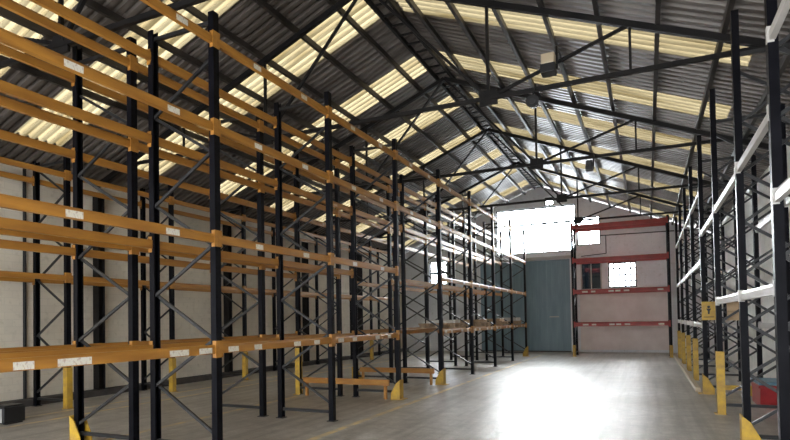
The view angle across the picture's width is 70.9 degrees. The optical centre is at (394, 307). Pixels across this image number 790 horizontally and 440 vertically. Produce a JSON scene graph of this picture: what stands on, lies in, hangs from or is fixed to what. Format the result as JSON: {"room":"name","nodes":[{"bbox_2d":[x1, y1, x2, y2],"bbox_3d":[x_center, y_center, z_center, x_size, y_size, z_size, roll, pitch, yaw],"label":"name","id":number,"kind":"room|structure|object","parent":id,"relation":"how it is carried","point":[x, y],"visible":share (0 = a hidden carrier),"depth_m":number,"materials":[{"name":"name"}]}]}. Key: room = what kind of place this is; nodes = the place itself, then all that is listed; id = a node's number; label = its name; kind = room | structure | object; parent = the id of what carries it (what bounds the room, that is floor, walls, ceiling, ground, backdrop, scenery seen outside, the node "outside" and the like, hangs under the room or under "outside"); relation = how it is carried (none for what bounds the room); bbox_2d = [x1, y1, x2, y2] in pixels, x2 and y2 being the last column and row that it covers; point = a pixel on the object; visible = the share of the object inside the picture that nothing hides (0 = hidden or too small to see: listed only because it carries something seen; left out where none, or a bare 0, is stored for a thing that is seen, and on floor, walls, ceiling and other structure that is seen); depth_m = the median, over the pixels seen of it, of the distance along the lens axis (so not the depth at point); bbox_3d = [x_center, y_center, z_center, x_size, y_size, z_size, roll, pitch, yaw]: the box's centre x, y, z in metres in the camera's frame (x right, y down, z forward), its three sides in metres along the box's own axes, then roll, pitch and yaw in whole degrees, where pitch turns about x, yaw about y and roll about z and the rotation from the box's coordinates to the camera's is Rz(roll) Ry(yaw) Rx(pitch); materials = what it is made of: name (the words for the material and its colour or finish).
{"room":"warehouse","nodes":[
{"label":"warehouse","id":0,"kind":"room"},
{"bbox_2d":[0,163,402,401],"bbox_3d":[-6.222,-0.466,16.850,0.250,5.340,31.500,-2,-1,24],"label":"wall","id":1,"kind":"structure","parent":0,"point":[196,305],"depth_m":14.73,"materials":[{"name":"white paint"}]},
{"bbox_2d":[23,169,26,398],"bbox_3d":[-8.143,-0.537,12.210,0.069,5.060,0.069,-2,-1,24],"label":"trim","id":2,"kind":"structure","parent":1,"relation":"attached to","point":[24,170],"depth_m":12.18,"materials":[{"name":"paint"}]},
{"bbox_2d":[0,348,408,406],"bbox_3d":[-5.904,2.126,16.668,0.350,0.140,31.500,-2,-1,24],"label":"baseboard","id":3,"kind":"structure","parent":1,"relation":"attached to","point":[27,402],"depth_m":15.27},
{"bbox_2d":[0,351,777,439],"bbox_3d":[0.963,2.108,13.706,15.900,0.203,31.800,-2,-1,24],"label":"floor","id":4,"kind":"structure","parent":0,"point":[550,395],"depth_m":10.89,"materials":[{"name":"concrete"}]},
{"bbox_2d":[0,403,24,424],"bbox_3d":[-6.915,1.896,9.928,0.320,0.330,0.410,-1,-1,19],"label":"case","id":5,"kind":"object","parent":4,"relation":"on","point":[10,413],"visible":1,"depth_m":9.85,"materials":[{"name":"black plastic"}]},
{"bbox_2d":[62,367,73,408],"bbox_3d":[-6.798,1.671,11.565,0.170,0.850,0.184,-2,-1,24],"label":"guard","id":6,"kind":"object","parent":4,"relation":"on","point":[67,372],"visible":0.96,"depth_m":11.53,"materials":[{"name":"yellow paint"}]},
{"bbox_2d":[69,415,91,439],"bbox_3d":[-4.600,1.770,8.080,0.310,0.420,0.270,-2,-1,24],"label":"guard","id":7,"kind":"object","parent":4,"relation":"on","point":[74,434],"visible":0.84,"depth_m":8.01,"materials":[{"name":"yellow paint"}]},
{"bbox_2d":[92,197,105,389],"bbox_3d":[-7.352,-0.347,13.792,0.200,5.004,0.180,-2,-1,24],"label":"pillar","id":8,"kind":"structure","parent":4,"relation":"on","point":[98,205],"depth_m":13.76,"materials":[{"name":"metal"}]},
{"bbox_2d":[169,358,177,391],"bbox_3d":[-5.638,1.708,14.113,0.170,0.850,0.184,-2,-1,24],"label":"guard","id":9,"kind":"object","parent":4,"relation":"on","point":[172,361],"visible":0.82,"depth_m":14.07,"materials":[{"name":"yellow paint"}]},
{"bbox_2d":[0,156,393,407],"bbox_3d":[-4.414,-0.447,18.203,1.150,5.300,19.740,-2,-1,24],"label":"rack","id":10,"kind":"object","parent":4,"relation":"on","point":[36,278],"visible":0.56,"depth_m":14.16,"materials":[{"name":"paint"}]},
{"bbox_2d":[223,221,232,371],"bbox_3d":[-5.425,-0.285,18.023,0.200,5.004,0.180,-2,-1,24],"label":"pillar","id":11,"kind":"structure","parent":4,"relation":"on","point":[226,229],"depth_m":17.99,"materials":[{"name":"metal"}]},
{"bbox_2d":[242,352,249,379],"bbox_3d":[-4.478,1.745,16.661,0.170,0.850,0.184,-2,-1,24],"label":"guard","id":12,"kind":"object","parent":4,"relation":"on","point":[244,359],"visible":0.89,"depth_m":16.62,"materials":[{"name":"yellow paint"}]},
{"bbox_2d":[0,0,493,439],"bbox_3d":[-0.653,-0.832,15.551,1.270,5.820,22.540,-2,-1,24],"label":"rack","id":13,"kind":"object","parent":4,"relation":"on","point":[130,60],"visible":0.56,"depth_m":8.64,"materials":[{"name":"metal"}]},
{"bbox_2d":[0,0,527,439],"bbox_3d":[0.713,-0.810,14.928,1.210,5.700,22.540,-2,-1,24],"label":"rack","id":14,"kind":"object","parent":4,"relation":"on","point":[155,351],"visible":0.99,"depth_m":7.78,"materials":[{"name":"metal"}]},
{"bbox_2d":[418,323,464,327],"bbox_3d":[1.370,0.519,16.182,1.090,0.137,1.000,-2,-1,23],"label":"pallet","id":15,"kind":"object","parent":14,"relation":"on","point":[427,325],"visible":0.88,"depth_m":15.91,"materials":[{"name":"brown wood"}]},
{"bbox_2d":[426,320,459,322],"bbox_3d":[1.406,0.401,16.112,0.804,0.093,0.900,-1,-1,19],"label":"carton","id":16,"kind":"object","parent":15,"relation":"on","point":[434,321],"visible":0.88,"depth_m":15.71,"materials":[{"name":"brown cardboard"}]},
{"bbox_2d":[460,322,489,325],"bbox_3d":[2.530,0.556,18.729,1.090,0.137,1.000,-2,-1,26],"label":"pallet","id":17,"kind":"object","parent":14,"relation":"on","point":[474,323],"visible":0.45,"depth_m":18.34,"materials":[{"name":"brown wood"}]},
{"bbox_2d":[460,319,486,321],"bbox_3d":[2.562,0.445,18.771,0.904,0.083,0.800,-2,-1,27],"label":"carton","id":18,"kind":"object","parent":17,"relation":"on","point":[477,320],"visible":0.61,"depth_m":18.43,"materials":[{"name":"cardboard"}]},
{"bbox_2d":[476,321,507,324],"bbox_3d":[3.690,0.593,21.277,1.090,0.137,1.000,-2,-1,25],"label":"pallet","id":19,"kind":"object","parent":14,"relation":"on","point":[499,322],"visible":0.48,"depth_m":20.82,"materials":[{"name":"brown wood"}]},
{"bbox_2d":[487,318,503,320],"bbox_3d":[3.747,0.471,21.253,0.704,0.103,0.900,-1,-1,21],"label":"carton","id":20,"kind":"object","parent":19,"relation":"on","point":[499,319],"visible":0.56,"depth_m":20.83,"materials":[{"name":"cardboard"}]},
{"bbox_2d":[496,321,521,323],"bbox_3d":[4.726,0.626,23.553,1.090,0.137,1.000,-2,-1,24],"label":"pallet","id":21,"kind":"object","parent":14,"relation":"on","point":[514,322],"visible":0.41,"depth_m":23.30,"materials":[{"name":"brown wood"}]},
{"bbox_2d":[497,317,519,320],"bbox_3d":[4.807,0.487,23.463,0.804,0.133,0.900,-2,-1,24],"label":"carton","id":22,"kind":"object","parent":21,"relation":"on","point":[515,318],"visible":0.7,"depth_m":23.03,"materials":[{"name":"brown cardboard"}]},
{"bbox_2d":[293,348,302,394],"bbox_3d":[-2.304,1.504,13.192,0.170,1.100,0.184,-2,-1,24],"label":"guard","id":23,"kind":"object","parent":4,"relation":"on","point":[297,361],"visible":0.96,"depth_m":13.13,"materials":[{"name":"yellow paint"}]},
{"bbox_2d":[301,241,309,361],"bbox_3d":[-3.561,-0.226,22.118,0.200,5.004,0.180,-2,-1,24],"label":"pillar","id":24,"kind":"structure","parent":4,"relation":"on","point":[305,300],"depth_m":22.06,"materials":[{"name":"metal"}]},
{"bbox_2d":[303,377,389,398],"bbox_3d":[-1.128,1.806,12.509,2.200,0.425,0.060,-2,-1,24],"label":"guard rail","id":25,"kind":"object","parent":4,"relation":"on","point":[378,382],"visible":0.95,"depth_m":12.41,"materials":[{"name":"metal"}]},
{"bbox_2d":[357,253,363,353],"bbox_3d":[-1.655,-0.165,26.305,0.200,5.004,0.180,-2,-1,24],"label":"pillar","id":26,"kind":"structure","parent":4,"relation":"on","point":[359,257],"depth_m":26.25,"materials":[{"name":"metal"}]},
{"bbox_2d":[370,340,373,359],"bbox_3d":[-0.997,1.857,24.305,0.170,0.850,0.184,-2,-1,24],"label":"guard","id":27,"kind":"object","parent":4,"relation":"on","point":[371,341],"visible":0.8,"depth_m":24.26,"materials":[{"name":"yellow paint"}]},
{"bbox_2d":[360,367,434,384],"bbox_3d":[0.032,1.843,15.057,2.200,0.425,0.060,-2,-1,24],"label":"guard rail","id":28,"kind":"object","parent":4,"relation":"on","point":[431,371],"visible":0.81,"depth_m":14.94,"materials":[{"name":"metal"}]},
{"bbox_2d":[390,379,407,399],"bbox_3d":[0.086,1.778,12.099,0.310,0.420,0.270,-2,-1,24],"label":"guard","id":29,"kind":"object","parent":4,"relation":"on","point":[397,393],"visible":1,"depth_m":12.03,"materials":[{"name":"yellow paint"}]},
{"bbox_2d":[435,368,447,384],"bbox_3d":[1.246,1.816,14.648,0.310,0.420,0.270,-2,-1,24],"label":"guard","id":30,"kind":"object","parent":4,"relation":"on","point":[441,378],"visible":1,"depth_m":14.57,"materials":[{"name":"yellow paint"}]},
{"bbox_2d":[523,346,529,356],"bbox_3d":[5.887,1.949,24.840,0.310,0.450,0.270,-2,-1,24],"label":"guard","id":31,"kind":"object","parent":4,"relation":"on","point":[525,353],"visible":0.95,"depth_m":24.76,"materials":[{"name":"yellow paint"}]},
{"bbox_2d":[572,345,576,356],"bbox_3d":[7.822,1.876,24.207,0.184,0.500,0.170,-2,-1,24],"label":"guard","id":32,"kind":"object","parent":4,"relation":"on","point":[574,346],"visible":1,"depth_m":24.17,"materials":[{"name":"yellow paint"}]},
{"bbox_2d":[570,214,672,355],"bbox_3d":[9.717,-0.838,23.961,3.930,5.850,1.150,-2,-1,24],"label":"rack","id":33,"kind":"object","parent":4,"relation":"on","point":[657,221],"visible":0.98,"depth_m":23.78,"materials":[{"name":"metal"}]},
{"bbox_2d":[669,345,673,357],"bbox_3d":[11.271,1.781,22.638,0.184,0.500,0.170,-2,-1,24],"label":"guard","id":34,"kind":"object","parent":4,"relation":"on","point":[671,346],"visible":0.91,"depth_m":22.60,"materials":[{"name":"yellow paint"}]},
{"bbox_2d":[677,331,681,358],"bbox_3d":[11.313,1.469,22.134,0.170,1.100,0.184,-2,-1,24],"label":"guard","id":35,"kind":"object","parent":4,"relation":"on","point":[678,332],"visible":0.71,"depth_m":22.07,"materials":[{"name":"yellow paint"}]},
{"bbox_2d":[681,333,685,363],"bbox_3d":[10.174,1.432,19.632,0.170,1.100,0.184,-2,-1,24],"label":"guard","id":36,"kind":"object","parent":4,"relation":"on","point":[683,346],"visible":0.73,"depth_m":19.57,"materials":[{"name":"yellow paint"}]},
{"bbox_2d":[673,353,700,391],"bbox_3d":[9.436,1.919,18.258,0.100,0.090,12.900,-2,-1,24],"label":"rail","id":37,"kind":"object","parent":4,"relation":"on","point":[688,375],"visible":0.86,"depth_m":14.96,"materials":[{"name":"beige metal"}]},
{"bbox_2d":[686,335,691,370],"bbox_3d":[9.034,1.396,17.129,0.170,1.100,0.184,-2,-1,24],"label":"guard","id":38,"kind":"object","parent":4,"relation":"on","point":[688,337],"visible":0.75,"depth_m":17.06,"materials":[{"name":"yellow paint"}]},
{"bbox_2d":[692,338,698,380],"bbox_3d":[7.895,1.359,14.627,0.170,1.100,0.184,-2,-1,24],"label":"guard","id":39,"kind":"object","parent":4,"relation":"on","point":[694,340],"visible":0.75,"depth_m":14.56,"materials":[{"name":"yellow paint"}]},
{"bbox_2d":[698,373,714,394],"bbox_3d":[6.771,1.657,12.090,0.310,0.430,0.270,-2,-1,24],"label":"guard","id":40,"kind":"object","parent":4,"relation":"on","point":[707,387],"visible":0.97,"depth_m":12.00,"materials":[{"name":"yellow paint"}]},
{"bbox_2d":[714,351,726,414],"bbox_3d":[5.612,1.296,9.612,0.170,1.080,0.184,-2,-1,24],"label":"guard","id":41,"kind":"object","parent":4,"relation":"on","point":[719,355],"visible":0.95,"depth_m":9.55,"materials":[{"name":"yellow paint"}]},
{"bbox_2d":[675,0,789,439],"bbox_3d":[7.308,-0.961,12.208,1.150,5.650,21.590,-2,-1,24],"label":"rack","id":42,"kind":"object","parent":4,"relation":"on","point":[773,125],"visible":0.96,"depth_m":7.16,"materials":[{"name":"metal"}]},
{"bbox_2d":[701,301,715,319],"bbox_3d":[6.783,0.069,12.008,0.270,0.400,0.026,-2,-1,24],"label":"warning sign","id":43,"kind":"object","parent":42,"relation":"attached to","point":[708,309],"visible":0.95,"depth_m":12.00,"materials":[{"name":"yellow paint"}]},
{"bbox_2d":[727,302,738,320],"bbox_3d":[5.890,0.062,9.646,0.210,0.320,0.042,-2,-1,24],"label":"cardboard panel","id":44,"kind":"object","parent":42,"relation":"attached to","point":[732,307],"visible":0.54,"depth_m":9.63,"materials":[{"name":"brown cardboard"}]},
{"bbox_2d":[716,385,751,395],"bbox_3d":[7.183,1.752,11.758,0.658,0.210,0.060,-2,-1,24],"label":"guard rail","id":45,"kind":"object","parent":4,"relation":"on","point":[728,387],"visible":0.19,"depth_m":11.75,"materials":[{"name":"yellow metal"}]},
{"bbox_2d":[739,413,761,439],"bbox_3d":[4.500,1.584,7.103,0.310,0.430,0.270,-2,-1,24],"label":"guard","id":46,"kind":"object","parent":4,"relation":"on","point":[747,431],"visible":0.9,"depth_m":7.02,"materials":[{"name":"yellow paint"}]},
{"bbox_2d":[751,378,776,404],"bbox_3d":[7.259,1.589,10.353,0.960,0.470,1.020,-2,-1,24],"label":"plastic crate","id":47,"kind":"object","parent":4,"relation":"on","point":[761,395],"visible":0.56,"depth_m":10.11,"materials":[{"name":"red plastic"}]},
{"bbox_2d":[0,0,789,254],"bbox_3d":[0.842,-4.842,13.863,16.100,3.288,31.800,-2,-1,24],"label":"ceiling","id":48,"kind":"structure","parent":0,"point":[245,19],"depth_m":12.90,"materials":[{"name":"grey metal"}]},
{"bbox_2d":[0,0,77,77],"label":"window","id":49,"kind":"structure","parent":48,"relation":"attached to","point":[6,24],"depth_m":9.13,"materials":[{"name":"beige plastic"}]},
{"bbox_2d":[0,0,208,68],"bbox_3d":[-2.428,-4.803,6.670,15.137,3.113,0.090,-2,-1,24],"label":"roof truss","id":50,"kind":"object","parent":48,"relation":"attached to","point":[60,44],"visible":0.74,"depth_m":7.45,"materials":[{"name":"metal"}]},
{"bbox_2d":[15,0,238,146],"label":"window","id":51,"kind":"structure","parent":48,"relation":"attached to","point":[35,128],"depth_m":10.78,"materials":[{"name":"beige plastic"}]},
{"bbox_2d":[137,0,379,174],"bbox_3d":[-3.471,-4.961,13.048,6.630,2.720,0.950,-2,-1,24],"label":"skylight panel","id":52,"kind":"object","parent":48,"relation":"attached to","point":[299,57],"depth_m":12.46,"materials":[{"name":"beige plastic"}]},
{"bbox_2d":[220,56,426,195],"bbox_3d":[-2.299,-4.923,15.623,6.630,2.720,0.920,-2,-1,24],"label":"window","id":53,"kind":"structure","parent":48,"relation":"attached to","point":[392,81],"depth_m":15.00,"materials":[{"name":"beige plastic"}]},
{"bbox_2d":[270,96,458,210],"bbox_3d":[-1.138,-4.886,18.172,6.630,2.720,0.900,-2,-1,24],"label":"window","id":54,"kind":"structure","parent":48,"relation":"attached to","point":[424,120],"depth_m":17.61,"materials":[{"name":"beige plastic"}]},
{"bbox_2d":[315,126,480,221],"bbox_3d":[0.022,-4.849,20.720,6.630,2.720,0.900,-2,-1,24],"label":"window","id":55,"kind":"structure","parent":48,"relation":"attached to","point":[475,130],"depth_m":19.98,"materials":[{"name":"beige plastic"}]},
{"bbox_2d":[350,149,502,232],"bbox_3d":[1.182,-4.812,23.268,6.630,2.720,0.900,-2,-1,24],"label":"window","id":56,"kind":"structure","parent":48,"relation":"attached to","point":[495,153],"depth_m":22.75,"materials":[{"name":"yellow plastic"}]},
{"bbox_2d":[98,0,789,187],"bbox_3d":[-0.564,-4.743,10.765,15.137,3.113,0.090,-2,-1,24],"label":"roof truss","id":57,"kind":"object","parent":48,"relation":"attached to","point":[488,97],"visible":0.74,"depth_m":9.68,"materials":[{"name":"metal"}]},
{"bbox_2d":[526,87,538,108],"bbox_3d":[2.307,-3.516,9.296,0.219,0.380,0.162,-2,-1,24],"label":"ceiling lamp","id":58,"kind":"object","parent":57,"relation":"hanging from","point":[532,101],"visible":1,"depth_m":9.23,"materials":[{"name":"black plastic"}]},
{"bbox_2d":[540,46,558,77],"bbox_3d":[2.586,-4.104,9.278,0.271,0.443,0.320,-2,-1,24],"label":"floodlight","id":59,"kind":"object","parent":57,"relation":"hanging from","point":[549,61],"visible":1,"depth_m":9.17,"materials":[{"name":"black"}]},
{"bbox_2d":[380,169,516,239],"bbox_3d":[2.342,-4.775,25.816,6.630,2.720,0.900,-2,-1,24],"label":"window","id":60,"kind":"structure","parent":48,"relation":"attached to","point":[500,176],"depth_m":25.27,"materials":[{"name":"yellow plastic"}]},
{"bbox_2d":[400,180,528,245],"bbox_3d":[3.440,-4.740,28.227,6.630,2.720,0.900,-2,-1,24],"label":"window","id":61,"kind":"structure","parent":48,"relation":"attached to","point":[523,183],"depth_m":27.56,"materials":[{"name":"yellow plastic"}]},
{"bbox_2d":[229,76,768,213],"bbox_3d":[1.363,-4.681,14.997,15.137,3.113,0.090,-2,-1,24],"label":"roof truss","id":62,"kind":"object","parent":48,"relation":"attached to","point":[537,163],"visible":0.69,"depth_m":13.97,"materials":[{"name":"metal"}]},
{"bbox_2d":[585,153,594,171],"bbox_3d":[4.658,-3.467,13.270,0.191,0.390,0.320,-2,-1,24],"label":"floodlight","id":63,"kind":"object","parent":62,"relation":"attached to","point":[589,166],"visible":1,"depth_m":13.16,"materials":[{"name":"grey metal"}]},
{"bbox_2d":[304,128,746,235],"bbox_3d":[3.227,-4.622,19.092,15.137,3.113,0.090,-2,-1,24],"label":"roof truss","id":64,"kind":"object","parent":48,"relation":"attached to","point":[561,197],"visible":0.67,"depth_m":18.20,"materials":[{"name":"metal"}]},
{"bbox_2d":[363,162,724,245],"bbox_3d":[5.133,-4.560,23.278,15.137,3.113,0.090,-2,-1,24],"label":"roof truss","id":65,"kind":"object","parent":48,"relation":"attached to","point":[577,220],"visible":0.65,"depth_m":22.30,"materials":[{"name":"metal"}]},
{"bbox_2d":[374,1,538,187],"bbox_3d":[0.745,-6.250,13.735,0.400,0.030,31.100,-2,-1,24],"label":"cable tray","id":66,"kind":"object","parent":65,"relation":"attached to","point":[386,2],"visible":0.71,"depth_m":14.76,"materials":[{"name":"metal"}]},
{"bbox_2d":[396,0,751,66],"bbox_3d":[2.856,-5.222,10.171,6.200,2.548,0.950,-2,-1,24],"label":"skylight panel","id":67,"kind":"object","parent":48,"relation":"attached to","point":[675,45],"depth_m":10.07,"materials":[{"name":"beige plastic"}]},
{"bbox_2d":[439,51,731,118],"bbox_3d":[4.029,-5.184,12.746,6.200,2.548,0.920,-2,-1,24],"label":"window","id":68,"kind":"structure","parent":48,"relation":"attached to","point":[635,95],"depth_m":12.44,"materials":[{"name":"beige plastic"}]},
{"bbox_2d":[470,92,710,154],"bbox_3d":[5.189,-5.147,15.294,6.200,2.548,0.900,-2,-1,24],"label":"window","id":69,"kind":"structure","parent":48,"relation":"attached to","point":[628,131],"depth_m":15.06,"materials":[{"name":"beige plastic"}]},
{"bbox_2d":[495,123,703,177],"bbox_3d":[6.349,-5.110,17.843,6.200,2.548,0.900,-2,-1,24],"label":"window","id":70,"kind":"structure","parent":48,"relation":"attached to","point":[597,150],"depth_m":17.67,"materials":[{"name":"beige plastic"}]},
{"bbox_2d":[512,146,696,196],"bbox_3d":[7.509,-5.073,20.391,6.200,2.548,0.900,-2,-1,24],"label":"window","id":71,"kind":"structure","parent":48,"relation":"attached to","point":[529,152],"depth_m":20.19,"materials":[{"name":"beige plastic"}]},
{"bbox_2d":[538,178,682,219],"bbox_3d":[9.767,-5.001,25.350,6.200,2.548,0.900,-2,-1,24],"label":"window","id":72,"kind":"structure","parent":48,"relation":"attached to","point":[550,182],"depth_m":25.27,"materials":[{"name":"beige plastic"}]},
{"bbox_2d":[534,168,686,209],"bbox_3d":[8.669,-5.036,22.939,6.200,2.548,0.900,-2,-1,24],"label":"window","id":73,"kind":"structure","parent":48,"relation":"attached to","point":[543,168],"depth_m":22.83,"materials":[{"name":"beige plastic"}]},
{"bbox_3d":[-4.293,-4.862,2.575,15.137,3.113,0.090,-2,-1,24],"label":"roof truss","id":74,"kind":"object","parent":48,"relation":"attached to","visible":0},
{"bbox_2d":[0,55,444,235],"bbox_3d":[-3.851,-4.152,15.824,0.070,0.120,31.500,-2,-1,24],"label":"roof purlin","id":75,"kind":"structure","parent":74,"relation":"attached to","point":[21,67],"depth_m":11.69,"materials":[{"name":"metal"}]},
{"bbox_2d":[0,6,458,226],"bbox_3d":[-3.056,-4.526,15.468,0.070,0.120,31.500,-2,-1,24],"label":"roof purlin","id":76,"kind":"structure","parent":74,"relation":"attached to","point":[4,13],"depth_m":11.07,"materials":[{"name":"metal"}]},
{"bbox_2d":[76,0,475,219],"bbox_3d":[-2.261,-4.900,15.112,0.070,0.120,31.500,-2,-1,24],"label":"roof purlin","id":77,"kind":"structure","parent":74,"relation":"attached to","point":[91,4],"depth_m":11.88,"materials":[{"name":"metal"}]},
{"bbox_2d":[170,0,489,209],"bbox_3d":[-1.467,-5.274,14.755,0.070,0.120,31.500,-2,-1,24],"label":"roof purlin","id":78,"kind":"structure","parent":74,"relation":"attached to","point":[192,10],"depth_m":12.87,"materials":[{"name":"metal"}]},
{"bbox_2d":[253,0,508,202],"bbox_3d":[-0.672,-5.648,14.399,0.070,0.120,31.500,-2,-1,24],"label":"roof purlin","id":79,"kind":"structure","parent":74,"relation":"attached to","point":[267,7],"depth_m":13.52,"materials":[{"name":"metal"}]},
{"bbox_2d":[325,0,525,194],"bbox_3d":[0.122,-6.022,14.043,0.070,0.120,31.500,-2,-1,24],"label":"roof purlin","id":80,"kind":"structure","parent":74,"relation":"attached to","point":[349,19],"depth_m":14.25,"materials":[{"name":"metal"}]},
{"bbox_2d":[386,0,542,188],"bbox_3d":[0.938,-6.254,13.675,0.060,0.100,31.500,-2,-1,24],"label":"roof purlin","id":81,"kind":"structure","parent":74,"relation":"attached to","point":[391,3],"depth_m":14.42,"materials":[{"name":"metal"}]},
{"bbox_2d":[405,0,553,191],"bbox_3d":[1.396,-6.057,13.463,0.070,0.120,31.500,-2,-1,24],"label":"roof purlin","id":82,"kind":"structure","parent":74,"relation":"attached to","point":[411,3],"depth_m":13.27,"materials":[{"name":"metal"}]},
{"bbox_2d":[445,2,571,195],"bbox_3d":[2.203,-5.727,13.091,0.070,0.120,31.500,-2,-1,24],"label":"roof purlin","id":83,"kind":"structure","parent":74,"relation":"attached to","point":[451,6],"depth_m":13.38,"materials":[{"name":"metal"}]},
{"bbox_2d":[487,0,591,201],"bbox_3d":[3.010,-5.397,12.719,0.070,0.120,31.500,-2,-1,24],"label":"roof purlin","id":84,"kind":"structure","parent":74,"relation":"attached to","point":[497,13],"depth_m":12.65,"materials":[{"name":"metal"}]},
{"bbox_2d":[536,0,610,206],"bbox_3d":[3.817,-5.068,12.347,0.070,0.120,31.500,-2,-1,24],"label":"roof purlin","id":85,"kind":"structure","parent":74,"relation":"attached to","point":[540,3],"depth_m":12.19,"materials":[{"name":"metal"}]},
{"bbox_2d":[592,0,630,212],"bbox_3d":[4.624,-4.738,11.974,0.070,0.120,31.500,-2,-1,24],"label":"roof purlin","id":86,"kind":"structure","parent":74,"relation":"attached to","point":[594,2],"depth_m":11.70,"materials":[{"name":"metal"}]},
{"bbox_2d":[650,0,660,218],"bbox_3d":[5.431,-4.408,11.602,0.070,0.120,31.500,-2,-1,24],"label":"roof purlin","id":87,"kind":"structure","parent":74,"relation":"attached to","point":[657,2],"depth_m":10.80,"materials":[{"name":"metal"}]},
{"bbox_2d":[671,0,735,224],"bbox_3d":[6.238,-4.079,11.230,0.070,0.120,31.500,-2,-1,24],"label":"roof purlin","id":88,"kind":"structure","parent":74,"relation":"attached to","point":[730,4],"depth_m":10.13,"materials":[{"name":"metal"}]},
{"bbox_2d":[694,54,789,227],"bbox_3d":[7.045,-3.749,10.858,0.070,0.120,31.500,-2,-1,24],"label":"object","id":89,"kind":"structure","parent":74,"relation":"attached to","point":[784,61],"depth_m":10.94,"materials":[{"name":"metal"}]},
{"bbox_2d":[405,186,714,352],"bbox_3d":[7.404,-1.975,28.113,15.800,8.390,0.250,-2,-1,24],"label":"wall","id":90,"kind":"structure","parent":0,"point":[653,273],"depth_m":26.99,"materials":[{"name":"paint"}]},
{"bbox_2d":[430,261,446,284],"bbox_3d":[2.397,-1.882,30.386,1.000,1.280,0.080,-2,-1,24],"label":"window","id":91,"kind":"structure","parent":90,"relation":"in","point":[432,273],"depth_m":30.47,"materials":[{"name":"metal"}]},
{"bbox_2d":[364,0,535,189],"bbox_3d":[0.574,-6.244,13.840,0.060,0.100,31.500,-2,-1,24],"label":"roof purlin","id":92,"kind":"structure","parent":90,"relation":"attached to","point":[370,3],"depth_m":14.36,"materials":[{"name":"metal"}]},
{"bbox_2d":[476,255,573,263],"bbox_3d":[6.480,-2.449,28.345,5.050,0.140,0.095,-2,-1,24],"label":"trim","id":93,"kind":"structure","parent":90,"relation":"attached to","point":[566,256],"depth_m":27.92,"materials":[{"name":"grey metal"}]},
{"bbox_2d":[480,259,571,350],"bbox_3d":[6.612,-0.060,28.374,4.546,4.600,0.140,-2,-1,24],"label":"door","id":94,"kind":"structure","parent":90,"relation":"in","point":[548,299],"depth_m":28.10,"materials":[{"name":"blue painted metal"}]},
{"bbox_2d":[483,350,571,351],"bbox_3d":[6.628,2.213,28.265,4.550,0.050,0.115,-2,-1,24],"label":"trim","id":95,"kind":"structure","parent":90,"relation":"attached to","point":[483,350],"depth_m":28.08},
{"bbox_2d":[496,204,575,255],"bbox_3d":[7.132,-3.913,28.260,3.980,2.320,0.080,-2,-1,24],"label":"window","id":96,"kind":"structure","parent":90,"relation":"in","point":[542,208],"depth_m":28.22,"materials":[{"name":"metal"}]},
{"bbox_2d":[577,216,599,245],"bbox_3d":[9.474,-3.758,27.191,1.080,1.400,0.080,-2,-1,24],"label":"window","id":97,"kind":"structure","parent":90,"relation":"in","point":[578,244],"depth_m":27.16,"materials":[{"name":"metal"}]},
{"bbox_2d":[580,263,601,289],"bbox_3d":[9.581,-1.550,27.110,0.970,1.380,0.080,-2,-1,24],"label":"window","id":98,"kind":"structure","parent":90,"relation":"in","point":[591,274],"depth_m":27.09,"materials":[{"name":"black glass"}]},
{"bbox_2d":[608,261,636,287],"bbox_3d":[10.860,-1.576,26.528,1.240,1.200,0.080,-2,-1,24],"label":"window","id":99,"kind":"structure","parent":90,"relation":"in","point":[618,263],"depth_m":26.50,"materials":[{"name":"metal"}]},
{"bbox_2d":[580,292,668,349],"bbox_3d":[10.891,0.600,26.320,4.000,2.800,0.045,-2,-1,24],"label":"wall panel","id":100,"kind":"object","parent":90,"relation":"attached to","point":[644,306],"depth_m":26.30,"materials":[{"name":"white paint"}]},
{"bbox_2d":[581,230,673,256],"bbox_3d":[10.964,-3.040,26.342,4.101,0.994,0.049,-2,-1,24],"label":"conduit","id":101,"kind":"object","parent":90,"relation":"attached to","point":[669,230],"visible":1,"depth_m":26.44,"materials":[{"name":"grey metal"}]},
{"bbox_2d":[719,141,789,377],"bbox_3d":[7.928,-0.857,10.413,0.250,5.340,31.500,-2,-1,24],"label":"wall","id":102,"kind":"structure","parent":0,"point":[765,243],"depth_m":14.96,"materials":[{"name":"white paint"}]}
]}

